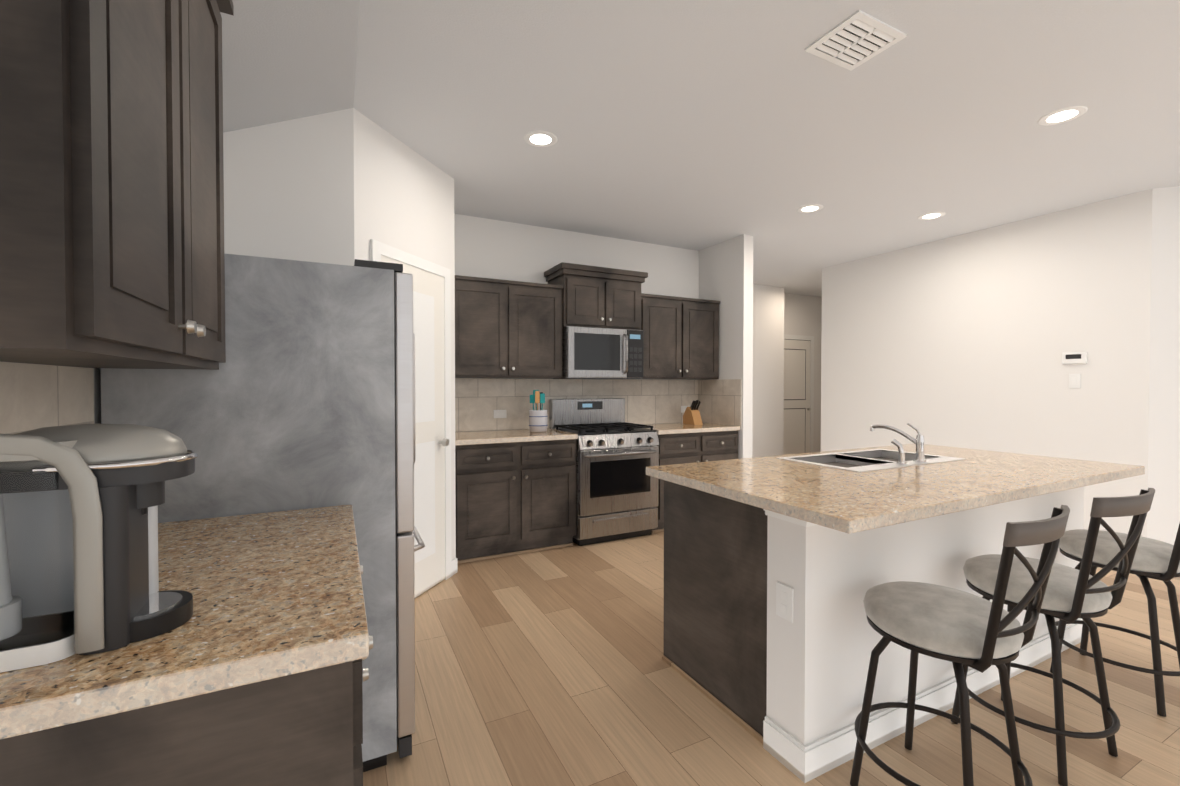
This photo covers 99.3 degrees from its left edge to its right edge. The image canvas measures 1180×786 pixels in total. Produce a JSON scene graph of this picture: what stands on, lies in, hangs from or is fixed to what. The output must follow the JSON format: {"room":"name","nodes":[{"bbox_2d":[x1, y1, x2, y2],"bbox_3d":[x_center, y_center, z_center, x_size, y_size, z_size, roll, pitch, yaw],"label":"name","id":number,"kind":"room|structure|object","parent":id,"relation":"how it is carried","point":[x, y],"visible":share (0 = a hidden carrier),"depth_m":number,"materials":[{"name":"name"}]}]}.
{"room":"kitchen","nodes":[
{"label":"kitchen","id":0,"kind":"room"},
{"bbox_2d":[220,0,359,132],"bbox_3d":[-0.055,-1.265,-0.610,0.800,0.415,6.760,0,1,-27],"label":"ceiling","id":1,"kind":"structure","parent":0,"point":[284,60],"depth_m":2.03,"materials":[{"name":"grey paint"}]},
{"bbox_2d":[241,172,696,543],"bbox_3d":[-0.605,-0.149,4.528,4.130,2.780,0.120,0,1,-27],"label":"wall","id":2,"kind":"structure","parent":0,"point":[297,220],"depth_m":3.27,"materials":[{"name":"white paint"}]},
{"bbox_2d":[0,362,93,433],"bbox_3d":[-1.129,0.149,0.928,0.008,0.449,0.957,0,1,-27],"label":"wall","id":3,"kind":"structure","parent":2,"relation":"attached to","point":[34,396],"depth_m":1.12,"materials":[{"name":"tile"}]},
{"bbox_2d":[0,0,233,369],"bbox_3d":[-0.984,-0.599,1.000,0.323,1.075,0.931,0,1,-27],"label":"upper cabinet","id":4,"kind":"object","parent":3,"relation":"attached to","point":[111,194],"visible":1,"depth_m":0.75,"materials":[{"name":"brown wood"}]},
{"bbox_2d":[370,239,457,597],"bbox_3d":[-1.074,0.215,3.053,0.659,2.095,0.679,0,1,-27],"label":"door","id":5,"kind":"structure","parent":2,"relation":"attached to","point":[434,563],"depth_m":3.21,"materials":[{"name":"white wood"}]},
{"bbox_2d":[455,275,562,378],"bbox_3d":[-0.735,-0.517,4.176,0.977,0.785,0.375,0,1,-27],"label":"upper cabinet","id":6,"kind":"object","parent":2,"relation":"attached to","point":[508,329],"visible":0.94,"depth_m":4.04,"materials":[{"name":"brown wood"}]},
{"bbox_2d":[544,262,647,329],"bbox_3d":[0.055,-0.833,4.552,0.852,0.523,0.407,0,1,-27],"label":"upper cabinet","id":7,"kind":"object","parent":2,"relation":"attached to","point":[598,297],"visible":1,"depth_m":4.38,"materials":[{"name":"brown wood"}]},
{"bbox_2d":[555,326,643,379],"bbox_3d":[0.069,-0.346,4.533,0.756,0.442,0.467,0,1,-27],"label":"over-the-range microwave","id":8,"kind":"object","parent":7,"relation":"attached to","point":[600,353],"visible":1,"depth_m":4.34,"materials":[{"name":"silver metal"}]},
{"bbox_2d":[455,378,741,431],"bbox_3d":[0.094,0.097,4.458,2.708,0.447,0.640,0,1,-27],"label":"backsplash","id":9,"kind":"structure","parent":2,"relation":"attached to","point":[478,402],"depth_m":4.79,"materials":[{"name":"tile"}]},
{"bbox_2d":[494,410,506,417],"bbox_3d":[-0.783,0.183,4.363,0.116,0.072,0.006,0,1,-27],"label":"electrical outlet","id":10,"kind":"object","parent":9,"relation":"attached to","point":[500,413],"depth_m":4.36,"materials":[{"name":"white plastic"}]},
{"bbox_2d":[681,406,689,412],"bbox_3d":[1.003,0.170,5.264,0.116,0.072,0.006,0,1,-27],"label":"electrical outlet","id":11,"kind":"object","parent":9,"relation":"attached to","point":[683,408],"depth_m":5.25,"materials":[{"name":"white plastic"}]},
{"bbox_2d":[640,293,719,379],"bbox_3d":[0.814,-0.529,4.957,0.940,0.783,0.375,0,1,-27],"label":"upper cabinet","id":12,"kind":"object","parent":2,"relation":"attached to","point":[681,337],"visible":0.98,"depth_m":4.80,"materials":[{"name":"brown wood"}]},
{"bbox_2d":[697,234,756,458],"bbox_3d":[1.363,-0.158,5.078,0.120,2.780,0.650,0,1,-27],"label":"wall","id":13,"kind":"structure","parent":0,"point":[724,269],"depth_m":4.88,"materials":[{"name":"white paint"}]},
{"bbox_2d":[353,0,1179,296],"bbox_3d":[2.834,-1.494,2.518,8.940,0.050,9.750,0,1,-27],"label":"ceiling","id":14,"kind":"structure","parent":0,"point":[698,125],"depth_m":2.64,"materials":[{"name":"white paint"}]},
{"bbox_2d":[524,130,557,146],"bbox_3d":[-0.286,-1.473,2.910,0.196,0.004,0.196,0,1,-27],"label":"recessed light","id":15,"kind":"object","parent":14,"relation":"in","point":[538,138],"visible":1,"depth_m":2.90,"materials":[{"name":"white"}]},
{"bbox_2d":[797,204,822,212],"bbox_3d":[1.780,-1.490,4.053,0.196,0.004,0.196,0,1,-27],"label":"recessed light","id":16,"kind":"object","parent":14,"relation":"in","point":[810,208],"visible":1,"depth_m":4.04,"materials":[{"name":"white"}]},
{"bbox_2d":[805,10,906,70],"bbox_3d":[1.103,-1.457,2.088,0.300,0.011,0.250,0,1,-27],"label":"ceiling vent","id":17,"kind":"object","parent":14,"relation":"in","point":[855,40],"visible":1,"depth_m":2.08,"materials":[{"name":"white metal"}]},
{"bbox_2d":[918,212,945,219],"bbox_3d":[2.880,-1.492,4.227,0.196,0.004,0.196,0,1,-27],"label":"recessed light","id":18,"kind":"object","parent":14,"relation":"in","point":[931,215],"visible":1,"depth_m":4.21,"materials":[{"name":"white"}]},
{"bbox_2d":[1037,106,1087,125],"bbox_3d":[2.505,-1.469,2.661,0.196,0.004,0.196,0,1,-27],"label":"recessed light","id":19,"kind":"object","parent":14,"relation":"in","point":[1062,115],"visible":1,"depth_m":2.65,"materials":[{"name":"white"}]},
{"bbox_2d":[363,531,1179,785],"bbox_3d":[2.808,1.295,2.546,9.000,0.050,9.750,0,1,-27],"label":"floor","id":20,"kind":"structure","parent":0,"point":[549,667],"depth_m":2.06,"materials":[{"name":"brown wood"}]},
{"bbox_2d":[0,505,372,785],"bbox_3d":[-0.834,0.832,1.085,0.648,0.920,0.958,0,1,-27],"label":"base cabinet","id":21,"kind":"object","parent":20,"relation":"on","point":[249,673],"visible":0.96,"depth_m":0.74,"materials":[{"name":"brown stone"}]},
{"bbox_2d":[0,424,197,672],"bbox_3d":[-0.809,0.212,0.727,0.374,0.328,0.250,0,1,-27],"label":"coffee maker","id":22,"kind":"object","parent":21,"relation":"on","point":[79,573],"visible":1,"depth_m":0.74,"materials":[{"name":"grey plastic"}]},
{"bbox_2d":[101,253,424,771],"bbox_3d":[-1.151,0.416,1.976,0.870,1.725,0.910,0,1,-27],"label":"refrigerator","id":23,"kind":"object","parent":20,"relation":"on","point":[303,397],"visible":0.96,"depth_m":1.60,"materials":[{"name":"grey metal"}]},
{"bbox_2d":[455,428,577,563],"bbox_3d":[-0.669,0.788,4.066,0.977,0.920,0.645,0,1,-27],"label":"base cabinet","id":24,"kind":"object","parent":20,"relation":"on","point":[515,491],"visible":0.94,"depth_m":3.82,"materials":[{"name":"brown wood"}]},
{"bbox_2d":[529,390,547,431],"bbox_3d":[-0.434,0.149,4.204,0.162,0.350,0.162,0,1,-27],"label":"utensil crock","id":25,"kind":"object","parent":24,"relation":"on","point":[537,420],"visible":1,"depth_m":4.15,"materials":[{"name":"white ceramic"}]},
{"bbox_2d":[549,398,658,545],"bbox_3d":[0.126,0.650,4.434,0.760,1.185,0.702,0,1,-27],"label":"range","id":26,"kind":"object","parent":20,"relation":"on","point":[616,486],"visible":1,"depth_m":4.20,"materials":[{"name":"silver metal"}]},
{"bbox_2d":[642,422,739,532],"bbox_3d":[0.879,0.776,4.848,0.940,0.920,0.645,0,1,-27],"label":"base cabinet","id":27,"kind":"object","parent":20,"relation":"on","point":[680,443],"visible":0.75,"depth_m":4.56,"materials":[{"name":"brown wood"}]},
{"bbox_2d":[683,400,702,424],"bbox_3d":[1.028,0.189,5.015,0.100,0.247,0.190,0,1,-27],"label":"knife block","id":28,"kind":"object","parent":27,"relation":"on","point":[691,415],"visible":1,"depth_m":4.97,"materials":[{"name":"brown wood"}]},
{"bbox_2d":[662,452,1083,782],"bbox_3d":[1.444,0.831,2.490,2.080,0.880,0.850,0,1,-27],"label":"kitchen island","id":29,"kind":"object","parent":20,"relation":"on","point":[776,567],"depth_m":1.89,"materials":[{"name":"white paint"}]},
{"bbox_2d":[646,456,993,535],"bbox_3d":[0.855,0.377,2.097,0.780,0.040,1.070,0,1,-27],"label":"island countertop","id":30,"kind":"structure","parent":29,"relation":"on","point":[846,501],"depth_m":1.85,"materials":[{"name":"beige stone"}]},
{"bbox_2d":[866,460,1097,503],"bbox_3d":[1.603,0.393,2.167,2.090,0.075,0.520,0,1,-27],"label":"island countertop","id":31,"kind":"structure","parent":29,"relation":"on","point":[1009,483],"depth_m":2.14,"materials":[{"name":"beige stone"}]},
{"bbox_2d":[870,423,926,464],"bbox_3d":[1.551,0.248,2.566,0.207,0.194,0.237,0,1,-27],"label":"faucet","id":32,"kind":"object","parent":31,"relation":"on","point":[919,441],"visible":1,"depth_m":2.51,"materials":[{"name":"silver metal"}]},
{"bbox_2d":[850,505,1069,785],"bbox_3d":[1.103,0.803,1.543,0.455,0.960,0.518,0,1,-27],"label":"stool","id":33,"kind":"object","parent":20,"relation":"on","point":[957,628],"visible":1,"depth_m":1.45,"materials":[{"name":"grey metal"}]},
{"bbox_2d":[951,488,1154,785],"bbox_3d":[1.645,0.799,1.823,0.456,0.960,0.518,0,1,-27],"label":"stool","id":34,"kind":"object","parent":20,"relation":"on","point":[1071,595],"visible":0.71,"depth_m":1.68,"materials":[{"name":"grey metal"}]},
{"bbox_2d":[1050,523,1179,716],"bbox_3d":[2.342,0.794,2.174,0.456,0.960,0.518,0,1,-27],"label":"stool","id":35,"kind":"object","parent":20,"relation":"on","point":[1156,559],"visible":0.79,"depth_m":2.09,"materials":[{"name":"grey metal"}]},
{"bbox_2d":[757,186,1179,544],"bbox_3d":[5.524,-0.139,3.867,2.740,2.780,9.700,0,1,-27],"label":"wall","id":36,"kind":"structure","parent":0,"point":[967,340],"depth_m":4.39,"materials":[{"name":"white paint"}]},
{"bbox_2d":[784,334,813,454],"bbox_3d":[3.216,0.141,7.859,0.870,2.100,0.059,0,1,-27],"label":"door","id":37,"kind":"structure","parent":36,"relation":"attached to","point":[798,394],"depth_m":7.92,"materials":[{"name":"white wood"}]},
{"bbox_2d":[1062,352,1086,363],"bbox_3d":[3.893,-0.282,4.028,0.026,0.090,0.150,0,1,-27],"label":"thermostat","id":38,"kind":"object","parent":36,"relation":"attached to","point":[1073,357],"visible":0.96,"depth_m":4.02,"materials":[{"name":"white plastic"}]},
{"bbox_2d":[1069,374,1080,387],"bbox_3d":[3.900,-0.097,4.035,0.009,0.116,0.072,0,1,-27],"label":"light switch","id":39,"kind":"object","parent":36,"relation":"attached to","point":[1074,380],"visible":1,"depth_m":4.03,"materials":[{"name":"white plastic"}]}
]}

